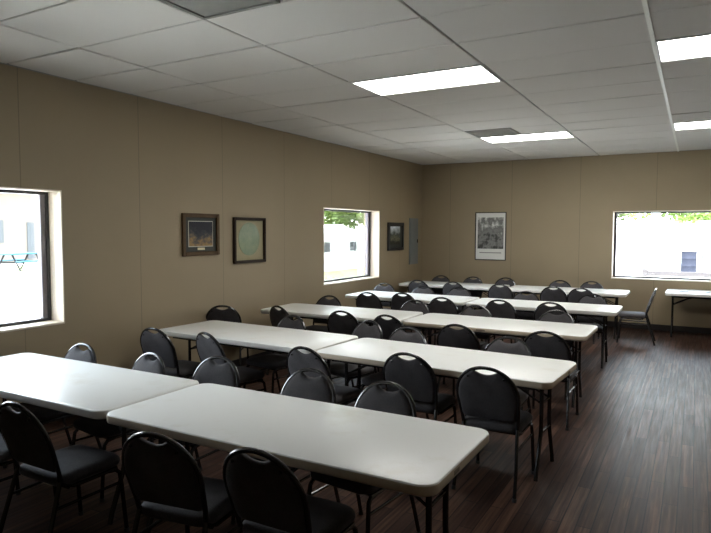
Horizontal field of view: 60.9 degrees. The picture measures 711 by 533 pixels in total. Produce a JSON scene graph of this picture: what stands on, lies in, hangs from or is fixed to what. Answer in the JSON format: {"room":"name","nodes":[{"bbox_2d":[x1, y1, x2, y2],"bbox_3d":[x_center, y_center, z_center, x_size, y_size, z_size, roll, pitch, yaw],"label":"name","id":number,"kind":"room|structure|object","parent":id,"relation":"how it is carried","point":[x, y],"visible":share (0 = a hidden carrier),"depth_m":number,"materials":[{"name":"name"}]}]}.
{"room":"event hall","nodes":[
{"label":"event hall","id":0,"kind":"room"},
{"bbox_2d":[0,63,422,406],"bbox_3d":[-2.355,-0.335,6.025,0.300,3.300,14.580,2,4,29],"label":"wall","id":1,"kind":"structure","parent":0,"point":[126,168],"depth_m":6.37,"materials":[{"name":"beige paint"}]},
{"bbox_2d":[0,186,64,332],"bbox_3d":[-3.124,-0.038,4.591,0.242,1.175,1.830,2,4,29],"label":"window","id":2,"kind":"structure","parent":1,"relation":"in","point":[49,202],"depth_m":5.36,"materials":[{"name":"beige paint"}]},
{"bbox_2d":[181,213,219,255],"bbox_3d":[-1.732,-0.359,6.793,0.026,0.470,0.580,2,4,29],"label":"framed picture","id":3,"kind":"object","parent":1,"relation":"attached to","point":[200,232],"visible":1,"depth_m":6.78,"materials":[{"name":"brown wood"}]},
{"bbox_2d":[189,221,212,245],"bbox_3d":[-1.740,-0.367,6.797,0.008,0.273,0.368,2,4,29],"label":"print","id":4,"kind":"object","parent":3,"relation":"attached to","point":[200,232],"depth_m":6.79},
{"bbox_2d":[43,324,368,424],"bbox_3d":[-2.152,1.260,6.169,0.012,0.100,14.268,2,4,29],"label":"baseboard","id":5,"kind":"structure","parent":1,"relation":"attached to","point":[243,360],"depth_m":7.51,"materials":[{"name":"plastic"}]},
{"bbox_2d":[233,217,265,263],"bbox_3d":[-1.314,-0.327,7.530,0.036,0.560,0.610,2,4,29],"label":"framed picture","id":6,"kind":"object","parent":1,"relation":"attached to","point":[249,234],"visible":1,"depth_m":7.53,"materials":[{"name":"beige paper"}]},
{"bbox_2d":[238,223,259,254],"bbox_3d":[-1.325,-0.343,7.536,0.002,0.410,0.410,2,4,29],"label":"print","id":7,"kind":"object","parent":6,"relation":"attached to","point":[248,233],"depth_m":7.53},
{"bbox_2d":[323,207,379,285],"bbox_3d":[-0.126,-0.348,9.906,0.242,1.175,1.830,2,4,29],"label":"window","id":8,"kind":"structure","parent":1,"relation":"in","point":[350,236],"depth_m":10.14,"materials":[{"name":"glass"}]},
{"bbox_2d":[387,222,403,250],"bbox_3d":[0.747,-0.555,11.186,0.033,0.510,0.665,2,4,29],"label":"framed picture","id":9,"kind":"object","parent":1,"relation":"attached to","point":[395,231],"visible":1,"depth_m":11.18,"materials":[{"name":"black"}]},
{"bbox_2d":[390,226,399,244],"bbox_3d":[0.736,-0.576,11.191,0.005,0.330,0.405,2,4,29],"label":"print","id":10,"kind":"object","parent":9,"relation":"attached to","point":[394,230],"depth_m":11.18},
{"bbox_2d":[409,218,417,264],"bbox_3d":[1.153,-0.497,11.906,0.041,0.900,0.400,2,4,29],"label":"electrical panel","id":11,"kind":"object","parent":1,"relation":"attached to","point":[413,222],"visible":1,"depth_m":11.87,"materials":[{"name":"grey metal"}]},
{"bbox_2d":[0,0,710,164],"bbox_3d":[1.861,-1.638,3.743,9.800,0.206,14.880,2,4,29],"label":"ceiling","id":12,"kind":"structure","parent":0,"point":[592,70],"depth_m":4.84,"materials":[{"name":"tile"}]},
{"bbox_2d":[159,0,279,19],"bbox_3d":[-0.836,-1.539,3.391,0.590,0.036,0.590,2,4,29],"label":"ceiling vent","id":13,"kind":"object","parent":12,"relation":"in","point":[202,9],"visible":1,"depth_m":3.57,"materials":[{"name":"grey metal"}]},
{"bbox_2d":[351,64,501,95],"bbox_3d":[0.627,-1.667,5.363,1.200,0.064,0.590,2,4,29],"label":"ceiling light","id":14,"kind":"object","parent":12,"relation":"attached to","point":[476,74],"visible":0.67,"depth_m":5.33,"materials":[{"name":"white plastic"}]},
{"bbox_2d":[465,128,519,137],"bbox_3d":[1.857,-1.817,8.167,0.590,0.036,0.590,2,4,29],"label":"ceiling vent","id":15,"kind":"object","parent":12,"relation":"in","point":[502,131],"visible":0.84,"depth_m":8.14,"materials":[{"name":"grey metal"}]},
{"bbox_2d":[480,130,574,142],"bbox_3d":[2.422,-1.853,8.547,1.200,0.064,0.590,2,4,29],"label":"ceiling light","id":16,"kind":"object","parent":12,"relation":"attached to","point":[556,134],"visible":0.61,"depth_m":8.57,"materials":[{"name":"white plastic"}]},
{"bbox_2d":[655,33,710,62],"bbox_3d":[2.753,-1.591,4.169,1.200,0.064,0.590,2,4,29],"label":"ceiling light","id":17,"kind":"object","parent":12,"relation":"attached to","point":[698,45],"visible":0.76,"depth_m":4.36,"materials":[{"name":"white plastic"}]},
{"bbox_2d":[673,120,710,129],"bbox_3d":[4.549,-1.776,7.353,1.200,0.064,0.590,2,4,29],"label":"ceiling light","id":18,"kind":"object","parent":12,"relation":"attached to","point":[701,124],"visible":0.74,"depth_m":7.57,"materials":[{"name":"white plastic"}]},
{"bbox_2d":[0,327,710,532],"bbox_3d":[1.854,1.513,3.931,9.800,0.120,14.880,2,4,29],"label":"floor","id":19,"kind":"structure","parent":0,"point":[635,457],"depth_m":4.23,"materials":[{"name":"brown wood"}]},
{"bbox_2d":[0,433,59,506],"bbox_3d":[-2.095,1.055,3.502,0.424,0.834,0.535,2,4,29],"label":"banquet chair","id":20,"kind":"object","parent":19,"relation":"on","point":[5,455],"visible":0.16,"depth_m":3.40,"materials":[{"name":"black metal"}]},
{"bbox_2d":[3,343,101,480],"bbox_3d":[-2.176,1.004,4.361,0.424,0.834,0.536,2,4,32],"label":"banquet chair","id":21,"kind":"object","parent":19,"relation":"on","point":[74,353],"visible":0.38,"depth_m":4.29,"materials":[{"name":"black metal"}]},
{"bbox_2d":[0,401,129,532],"bbox_3d":[-1.573,1.072,3.230,0.424,0.834,0.535,2,4,29],"label":"banquet chair","id":22,"kind":"object","parent":19,"relation":"on","point":[27,441],"visible":1,"depth_m":3.10,"materials":[{"name":"black metal"}]},
{"bbox_2d":[0,353,198,524],"bbox_3d":[-1.966,1.081,3.992,1.860,0.723,0.770,2,4,29],"label":"folding table","id":23,"kind":"object","parent":19,"relation":"on","point":[81,388],"visible":0.7,"depth_m":3.73,"materials":[{"name":"white plastic"}]},
{"bbox_2d":[71,352,165,501],"bbox_3d":[-1.566,1.024,4.039,0.424,0.834,0.536,3,4,38],"label":"banquet chair","id":24,"kind":"object","parent":19,"relation":"on","point":[99,428],"visible":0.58,"depth_m":3.90,"materials":[{"name":"black metal"}]},
{"bbox_2d":[140,327,200,377],"bbox_3d":[-1.653,0.936,5.520,0.424,0.834,0.535,2,4,29],"label":"banquet chair","id":25,"kind":"object","parent":19,"relation":"on","point":[159,343],"visible":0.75,"depth_m":5.33,"materials":[{"name":"black fabric"}]},
{"bbox_2d":[121,432,244,532],"bbox_3d":[-0.769,1.100,2.802,0.424,0.834,0.535,1,4,21],"label":"banquet chair","id":26,"kind":"object","parent":19,"relation":"on","point":[172,487],"visible":0.95,"depth_m":2.62,"materials":[{"name":"black metal"}]},
{"bbox_2d":[147,355,239,469],"bbox_3d":[-1.041,1.033,3.906,0.424,0.834,0.535,2,4,29],"label":"banquet chair","id":27,"kind":"object","parent":19,"relation":"on","point":[208,371],"visible":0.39,"depth_m":4.04,"materials":[{"name":"black metal"}]},
{"bbox_2d":[206,305,249,366],"bbox_3d":[-1.516,0.839,7.150,0.424,0.834,0.535,0,3,1],"label":"banquet chair","id":28,"kind":"object","parent":19,"relation":"on","point":[230,314],"visible":0.39,"depth_m":6.91,"materials":[{"name":"black fabric"}]},
{"bbox_2d":[196,332,266,391],"bbox_3d":[-1.088,0.953,5.256,0.424,0.834,0.536,3,5,44],"label":"banquet chair","id":29,"kind":"object","parent":19,"relation":"on","point":[206,348],"visible":0.56,"depth_m":5.14,"materials":[{"name":"black metal"}]},
{"bbox_2d":[159,320,357,378],"bbox_3d":[-0.943,0.982,5.690,1.860,0.723,0.770,2,4,32],"label":"folding table","id":30,"kind":"object","parent":19,"relation":"on","point":[243,335],"visible":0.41,"depth_m":5.52,"materials":[{"name":"white plastic"}]},
{"bbox_2d":[243,315,305,393],"bbox_3d":[-0.776,0.914,5.920,0.424,0.834,0.536,3,4,38],"label":"banquet chair","id":31,"kind":"object","parent":19,"relation":"on","point":[272,361],"visible":0.58,"depth_m":5.83,"materials":[{"name":"black fabric"}]},
{"bbox_2d":[266,305,291,379],"bbox_3d":[-0.706,0.847,7.038,0.536,0.834,0.424,-3,5,-43],"label":"banquet chair","id":32,"kind":"object","parent":19,"relation":"on","point":[276,316],"visible":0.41,"depth_m":6.89,"materials":[{"name":"black fabric"}]},
{"bbox_2d":[231,368,340,524],"bbox_3d":[-0.399,1.056,3.550,0.424,0.834,0.536,2,4,32],"label":"banquet chair","id":33,"kind":"object","parent":19,"relation":"on","point":[299,385],"visible":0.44,"depth_m":3.67,"materials":[{"name":"black metal"}]},
{"bbox_2d":[222,447,357,532],"bbox_3d":[-0.273,1.113,2.602,0.424,0.834,0.535,2,4,29],"label":"banquet chair","id":34,"kind":"object","parent":19,"relation":"on","point":[268,495],"visible":1,"depth_m":2.43,"materials":[{"name":"black metal"}]},
{"bbox_2d":[106,383,488,532],"bbox_3d":[-0.335,1.141,3.063,1.862,0.723,0.770,2,4,29],"label":"folding table","id":35,"kind":"object","parent":19,"relation":"on","point":[417,457],"visible":0.82,"depth_m":2.85,"materials":[{"name":"white plastic"}]},
{"bbox_2d":[305,295,340,332],"bbox_3d":[-0.460,0.805,7.756,0.424,0.834,0.535,2,4,29],"label":"banquet chair","id":36,"kind":"object","parent":19,"relation":"on","point":[322,301],"visible":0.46,"depth_m":7.87,"materials":[{"name":"black fabric"}]},
{"bbox_2d":[287,346,360,404],"bbox_3d":[-0.237,0.990,4.658,0.424,0.834,0.535,3,4,36],"label":"banquet chair","id":37,"kind":"object","parent":19,"relation":"on","point":[297,360],"visible":0.53,"depth_m":4.49,"materials":[{"name":"black metal"}]},
{"bbox_2d":[260,303,422,353],"bbox_3d":[-0.183,0.890,7.262,1.860,0.723,0.770,2,4,28],"label":"folding table","id":38,"kind":"object","parent":19,"relation":"on","point":[306,311],"visible":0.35,"depth_m":7.13,"materials":[{"name":"white plastic"}]},
{"bbox_2d":[327,310,379,387],"bbox_3d":[-0.032,0.871,6.670,0.424,0.834,0.535,2,4,29],"label":"banquet chair","id":39,"kind":"object","parent":19,"relation":"on","point":[339,324],"visible":0.49,"depth_m":6.46,"materials":[{"name":"black fabric"}]},
{"bbox_2d":[330,320,382,405],"bbox_3d":[-0.038,0.935,5.594,0.536,0.834,0.424,-3,5,-43],"label":"banquet chair","id":40,"kind":"object","parent":19,"relation":"on","point":[362,330],"visible":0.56,"depth_m":5.58,"materials":[{"name":"black fabric"}]},
{"bbox_2d":[307,381,421,532],"bbox_3d":[0.045,1.076,3.241,0.424,0.834,0.535,3,4,36],"label":"banquet chair","id":41,"kind":"object","parent":19,"relation":"on","point":[373,397],"visible":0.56,"depth_m":3.30,"materials":[{"name":"black fabric"}]},
{"bbox_2d":[356,292,382,325],"bbox_3d":[0.282,0.756,8.608,0.424,0.834,0.535,2,4,29],"label":"banquet chair","id":42,"kind":"object","parent":19,"relation":"on","point":[362,301],"visible":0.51,"depth_m":8.39,"materials":[{"name":"black fabric"}]},
{"bbox_2d":[373,283,394,309],"bbox_3d":[0.354,0.696,9.624,0.424,0.834,0.535,2,4,29],"label":"banquet chair","id":43,"kind":"object","parent":19,"relation":"on","point":[379,287],"visible":0.31,"depth_m":9.75,"materials":[{"name":"black fabric"}]},
{"bbox_2d":[372,314,405,373],"bbox_3d":[0.453,0.890,6.359,0.424,0.834,0.535,3,4,35],"label":"banquet chair","id":44,"kind":"object","parent":19,"relation":"on","point":[388,327],"visible":0.32,"depth_m":6.15,"materials":[{"name":"black fabric"}]},
{"bbox_2d":[360,326,428,418],"bbox_3d":[0.333,0.961,5.181,0.424,0.834,0.535,3,4,35],"label":"banquet chair","id":45,"kind":"object","parent":19,"relation":"on","point":[399,334],"visible":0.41,"depth_m":5.27,"materials":[{"name":"black fabric"}]},
{"bbox_2d":[382,300,429,370],"bbox_3d":[0.621,0.837,7.261,0.424,0.834,0.535,2,4,29],"label":"banquet chair","id":46,"kind":"object","parent":19,"relation":"on","point":[408,306],"visible":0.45,"depth_m":7.39,"materials":[{"name":"black fabric"}]},
{"bbox_2d":[390,292,428,340],"bbox_3d":[0.762,0.760,8.552,0.424,0.834,0.535,2,4,29],"label":"banquet chair","id":47,"kind":"object","parent":19,"relation":"on","point":[396,302],"visible":0.43,"depth_m":8.36,"materials":[{"name":"black fabric"}]},
{"bbox_2d":[345,291,478,324],"bbox_3d":[0.817,0.794,8.912,1.860,0.723,0.770,2,4,30],"label":"folding table","id":48,"kind":"object","parent":19,"relation":"on","point":[384,296],"visible":0.34,"depth_m":8.77,"materials":[{"name":"white plastic"}]},
{"bbox_2d":[408,280,427,292],"bbox_3d":[1.196,0.633,10.704,0.424,0.834,0.535,2,4,29],"label":"banquet chair","id":49,"kind":"object","parent":19,"relation":"on","point":[412,285],"visible":0.35,"depth_m":10.50,"materials":[{"name":"black fabric"}]},
{"bbox_2d":[383,352,456,423],"bbox_3d":[0.476,1.004,4.465,0.424,0.834,0.535,2,4,29],"label":"banquet chair","id":50,"kind":"object","parent":19,"relation":"on","point":[416,376],"visible":0.73,"depth_m":4.28,"materials":[{"name":"black fabric"}]},
{"bbox_2d":[410,286,434,335],"bbox_3d":[0.935,0.725,9.159,0.424,0.834,0.535,2,4,29],"label":"banquet chair","id":51,"kind":"object","parent":19,"relation":"on","point":[418,289],"visible":0.27,"depth_m":9.31,"materials":[{"name":"black fabric"}]},
{"bbox_2d":[432,275,449,294],"bbox_3d":[1.519,0.595,11.363,0.424,0.834,0.535,2,4,29],"label":"banquet chair","id":52,"kind":"object","parent":19,"relation":"on","point":[445,279],"visible":0.32,"depth_m":11.50,"materials":[{"name":"black fabric"}]},
{"bbox_2d":[428,297,458,344],"bbox_3d":[1.226,0.794,8.000,0.424,0.834,0.535,2,4,29],"label":"banquet chair","id":53,"kind":"object","parent":19,"relation":"on","point":[448,306],"visible":0.48,"depth_m":7.78,"materials":[{"name":"black fabric"}]},
{"bbox_2d":[317,338,576,481],"bbox_3d":[0.652,1.048,4.651,1.862,0.723,0.770,2,4,33],"label":"folding table","id":54,"kind":"object","parent":19,"relation":"on","point":[526,372],"visible":0.79,"depth_m":4.48,"materials":[{"name":"white plastic"}]},
{"bbox_2d":[434,287,471,344],"bbox_3d":[1.460,0.737,8.968,0.424,0.834,0.535,2,4,29],"label":"banquet chair","id":55,"kind":"object","parent":19,"relation":"on","point":[453,292],"visible":0.35,"depth_m":9.10,"materials":[{"name":"black fabric"}]},
{"bbox_2d":[399,281,509,295],"bbox_3d":[1.761,0.678,10.902,1.860,0.723,0.770,2,4,29],"label":"folding table","id":56,"kind":"object","parent":19,"relation":"on","point":[479,287],"visible":0.27,"depth_m":10.67,"materials":[{"name":"white plastic"}]},
{"bbox_2d":[442,281,472,308],"bbox_3d":[1.748,0.654,10.370,0.424,0.834,0.535,2,4,29],"label":"banquet chair","id":57,"kind":"object","parent":19,"relation":"on","point":[447,287],"visible":0.31,"depth_m":10.17,"materials":[{"name":"black fabric"}]},
{"bbox_2d":[437,324,479,397],"bbox_3d":[1.040,0.928,5.760,0.424,0.834,0.535,2,4,29],"label":"banquet chair","id":58,"kind":"object","parent":19,"relation":"on","point":[465,338],"visible":0.42,"depth_m":5.55,"materials":[{"name":"black fabric"}]},
{"bbox_2d":[443,305,491,383],"bbox_3d":[1.268,0.870,6.739,0.424,0.834,0.535,2,4,29],"label":"banquet chair","id":59,"kind":"object","parent":19,"relation":"on","point":[468,311],"visible":0.3,"depth_m":6.85,"materials":[{"name":"black fabric"}]},
{"bbox_2d":[463,276,482,309],"bbox_3d":[2.071,0.614,11.053,0.424,0.834,0.535,2,4,29],"label":"banquet chair","id":60,"kind":"object","parent":19,"relation":"on","point":[467,280],"visible":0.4,"depth_m":11.16,"materials":[{"name":"black fabric"}]},
{"bbox_2d":[451,366,534,502],"bbox_3d":[0.935,1.030,4.036,0.424,0.834,0.535,2,4,29],"label":"banquet chair","id":61,"kind":"object","parent":19,"relation":"on","point":[492,402],"visible":0.98,"depth_m":3.86,"materials":[{"name":"black fabric"}]},
{"bbox_2d":[465,336,534,461],"bbox_3d":[1.123,0.992,4.689,0.424,0.834,0.535,2,4,29],"label":"banquet chair","id":62,"kind":"object","parent":19,"relation":"on","point":[520,347],"visible":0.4,"depth_m":4.82,"materials":[{"name":"black fabric"}]},
{"bbox_2d":[403,313,597,407],"bbox_3d":[1.481,0.951,6.315,1.860,0.723,0.772,2,4,30],"label":"folding table","id":63,"kind":"object","parent":19,"relation":"on","point":[570,332],"visible":0.7,"depth_m":6.09,"materials":[{"name":"white plastic"}]},
{"bbox_2d":[488,284,518,318],"bbox_3d":[2.435,0.681,9.950,0.424,0.834,0.535,2,4,29],"label":"banquet chair","id":64,"kind":"object","parent":19,"relation":"on","point":[504,292],"visible":0.5,"depth_m":9.74,"materials":[{"name":"black fabric"}]},
{"bbox_2d":[485,299,523,342],"bbox_3d":[1.901,0.812,7.734,0.424,0.834,0.535,2,4,29],"label":"banquet chair","id":65,"kind":"object","parent":19,"relation":"on","point":[505,310],"visible":0.44,"depth_m":7.51,"materials":[{"name":"black fabric"}]},
{"bbox_2d":[495,277,515,296],"bbox_3d":[2.626,0.628,10.850,0.424,0.834,0.535,2,4,29],"label":"banquet chair","id":66,"kind":"object","parent":19,"relation":"on","point":[510,282],"visible":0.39,"depth_m":10.99,"materials":[{"name":"black fabric"}]},
{"bbox_2d":[502,291,539,342],"bbox_3d":[2.290,0.777,8.341,0.424,0.834,0.535,2,4,29],"label":"banquet chair","id":67,"kind":"object","parent":19,"relation":"on","point":[518,296],"visible":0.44,"depth_m":8.47,"materials":[{"name":"black fabric"}]},
{"bbox_2d":[466,298,622,368],"bbox_3d":[2.452,0.856,7.936,1.860,0.723,0.770,2,4,29],"label":"folding table","id":68,"kind":"object","parent":19,"relation":"on","point":[576,309],"visible":0.72,"depth_m":7.66,"materials":[{"name":"white plastic"}]},
{"bbox_2d":[520,331,578,430],"bbox_3d":[1.734,0.952,5.386,0.424,0.834,0.535,2,4,29],"label":"banquet chair","id":69,"kind":"object","parent":19,"relation":"on","point":[554,347],"visible":0.6,"depth_m":5.17,"materials":[{"name":"black fabric"}]},
{"bbox_2d":[525,310,574,399],"bbox_3d":[2.048,0.896,6.323,0.424,0.834,0.535,2,4,29],"label":"banquet chair","id":70,"kind":"object","parent":19,"relation":"on","point":[547,316],"visible":0.32,"depth_m":6.46,"materials":[{"name":"black fabric"}]},
{"bbox_2d":[540,286,566,301],"bbox_3d":[3.160,0.707,9.542,0.424,0.834,0.535,2,4,29],"label":"banquet chair","id":71,"kind":"object","parent":19,"relation":"on","point":[558,295],"visible":0.5,"depth_m":9.33,"materials":[{"name":"black fabric"}]},
{"bbox_2d":[534,302,573,361],"bbox_3d":[2.458,0.828,7.483,0.424,0.834,0.535,2,4,29],"label":"banquet chair","id":72,"kind":"object","parent":19,"relation":"on","point":[542,308],"visible":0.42,"depth_m":7.28,"materials":[{"name":"black fabric"}]},
{"bbox_2d":[549,280,570,286],"bbox_3d":[3.430,0.663,10.289,0.424,0.834,0.535,2,4,29],"label":"banquet chair","id":73,"kind":"object","parent":19,"relation":"on","point":[565,284],"visible":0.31,"depth_m":10.45,"materials":[{"name":"black fabric"}]},
{"bbox_2d":[509,285,629,338],"bbox_3d":[3.475,0.737,9.973,1.860,0.723,0.770,2,4,29],"label":"folding table","id":74,"kind":"object","parent":19,"relation":"on","point":[605,293],"visible":0.54,"depth_m":9.77,"materials":[{"name":"white plastic"}]},
{"bbox_2d":[567,288,598,343],"bbox_3d":[3.499,0.723,9.294,0.424,0.834,0.535,2,4,29],"label":"banquet chair","id":75,"kind":"object","parent":19,"relation":"on","point":[574,295],"visible":0.44,"depth_m":9.10,"materials":[{"name":"black fabric"}]},
{"bbox_2d":[574,281,602,334],"bbox_3d":[3.901,0.676,10.094,0.424,0.834,0.535,2,4,29],"label":"banquet chair","id":76,"kind":"object","parent":19,"relation":"on","point":[597,285],"visible":0.25,"depth_m":10.25,"materials":[{"name":"black fabric"}]},
{"bbox_2d":[570,294,607,355],"bbox_3d":[3.098,0.798,8.007,0.424,0.834,0.535,2,4,29],"label":"banquet chair","id":77,"kind":"object","parent":19,"relation":"on","point":[585,299],"visible":0.48,"depth_m":8.12,"materials":[{"name":"black fabric"}]},
{"bbox_2d":[616,288,656,345],"bbox_3d":[4.269,0.732,9.169,0.535,0.834,0.424,2,4,27],"label":"banquet chair","id":78,"kind":"object","parent":19,"relation":"on","point":[636,315],"visible":1,"depth_m":9.05,"materials":[{"name":"black fabric"}]},
{"bbox_2d":[665,289,710,336],"bbox_3d":[5.840,0.780,9.354,1.860,0.723,0.770,2,4,29],"label":"folding table","id":79,"kind":"object","parent":19,"relation":"on","point":[674,293],"visible":1,"depth_m":9.48,"materials":[{"name":"white plastic"}]},
{"bbox_2d":[422,149,710,327],"bbox_3d":[5.435,-0.564,10.171,9.800,3.300,0.300,2,4,29],"label":"wall","id":80,"kind":"structure","parent":0,"point":[559,217],"depth_m":10.93,"materials":[{"name":"beige paint"}]},
{"bbox_2d":[475,212,506,260],"bbox_3d":[2.587,-0.580,11.591,0.605,0.920,0.018,2,4,29],"label":"framed poster","id":81,"kind":"object","parent":80,"relation":"attached to","point":[490,227],"visible":1,"depth_m":11.59,"materials":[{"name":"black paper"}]},
{"bbox_2d":[477,217,503,248],"bbox_3d":[2.589,-0.640,11.592,0.505,0.600,0.005,2,4,29],"label":"print","id":82,"kind":"object","parent":81,"relation":"attached to","point":[490,230],"depth_m":11.59},
{"bbox_2d":[459,313,710,333],"bbox_3d":[5.359,1.041,10.128,9.188,0.100,0.012,2,4,29],"label":"baseboard","id":83,"kind":"structure","parent":80,"relation":"attached to","point":[700,330],"depth_m":10.23,"materials":[{"name":"plastic"}]},
{"bbox_2d":[611,210,710,281],"bbox_3d":[5.327,-0.353,10.197,1.830,1.175,0.242,2,4,29],"label":"window","id":84,"kind":"structure","parent":80,"relation":"in","point":[614,225],"depth_m":10.43,"materials":[{"name":"beige paint"}]},
{"label":"outside","id":85,"kind":"structure","parent":0,"visible":0},
{"bbox_2d":[0,284,39,322],"bbox_3d":[-14.970,2.237,-6.356,130.000,0.180,49.400,2,4,29],"label":"ground","id":86,"kind":"structure","parent":85,"point":[17,302],"depth_m":14.95,"materials":[{"name":"white concrete"}]},
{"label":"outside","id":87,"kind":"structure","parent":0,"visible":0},
{"bbox_2d":[0,262,710,286],"bbox_3d":[16.920,-1.061,50.187,130.000,0.180,80.600,2,4,29],"label":"lot","id":88,"kind":"structure","parent":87,"point":[622,268],"depth_m":27.74,"materials":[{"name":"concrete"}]},
{"bbox_2d":[0,193,37,263],"bbox_3d":[-20.858,-2.529,33.817,7.100,4.520,17.000,2,4,29],"label":"building","id":89,"kind":"structure","parent":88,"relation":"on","point":[18,212],"depth_m":32.59,"materials":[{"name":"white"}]},
{"bbox_2d":[0,265,38,275],"bbox_3d":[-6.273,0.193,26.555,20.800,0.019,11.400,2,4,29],"label":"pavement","id":90,"kind":"structure","parent":88,"relation":"on","point":[31,270],"depth_m":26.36,"materials":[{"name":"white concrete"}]},
{"bbox_2d":[0,252,37,270],"bbox_3d":[-14.732,-0.196,26.590,1.720,0.788,1.900,1,3,12],"label":"picnic table","id":91,"kind":"object","parent":90,"relation":"on","point":[23,261],"visible":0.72,"depth_m":26.11,"materials":[{"name":"blue paint"}]},
{"bbox_2d":[617,214,637,220],"bbox_3d":[17.467,-4.218,45.500,7.314,6.726,5.872,1,3,7],"label":"tree","id":92,"kind":"object","parent":88,"relation":"on","point":[619,216],"visible":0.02,"depth_m":44.84,"materials":[{"name":"green plant"}]},
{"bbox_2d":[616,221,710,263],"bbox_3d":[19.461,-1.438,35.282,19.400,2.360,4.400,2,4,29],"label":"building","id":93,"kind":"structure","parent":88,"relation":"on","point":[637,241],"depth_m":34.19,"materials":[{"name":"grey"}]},
{"bbox_2d":[629,213,710,223],"bbox_3d":[8.293,-0.802,13.503,4.676,3.656,1.472,2,4,29],"label":"tree","id":94,"kind":"object","parent":88,"relation":"on","point":[689,217],"visible":0.14,"depth_m":13.70,"materials":[{"name":"green plant"}]},
{"bbox_2d":[642,268,710,277],"bbox_3d":[8.821,0.636,11.515,6.100,1.000,0.100,2,4,29],"label":"porch railing","id":95,"kind":"object","parent":88,"relation":"on","point":[645,272],"visible":0.48,"depth_m":12.66,"materials":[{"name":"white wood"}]},
{"bbox_2d":[659,213,710,220],"bbox_3d":[25.347,-4.338,43.136,6.215,7.279,7.415,0,3,-4],"label":"tree","id":96,"kind":"object","parent":88,"relation":"on","point":[661,215],"visible":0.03,"depth_m":42.87,"materials":[{"name":"green plant"}]},
{"bbox_2d":[680,251,697,271],"bbox_3d":[14.167,-0.172,25.697,0.630,0.950,0.630,2,4,29],"label":"barrel","id":97,"kind":"object","parent":88,"relation":"on","point":[688,258],"visible":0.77,"depth_m":25.45,"materials":[{"name":"metal"}]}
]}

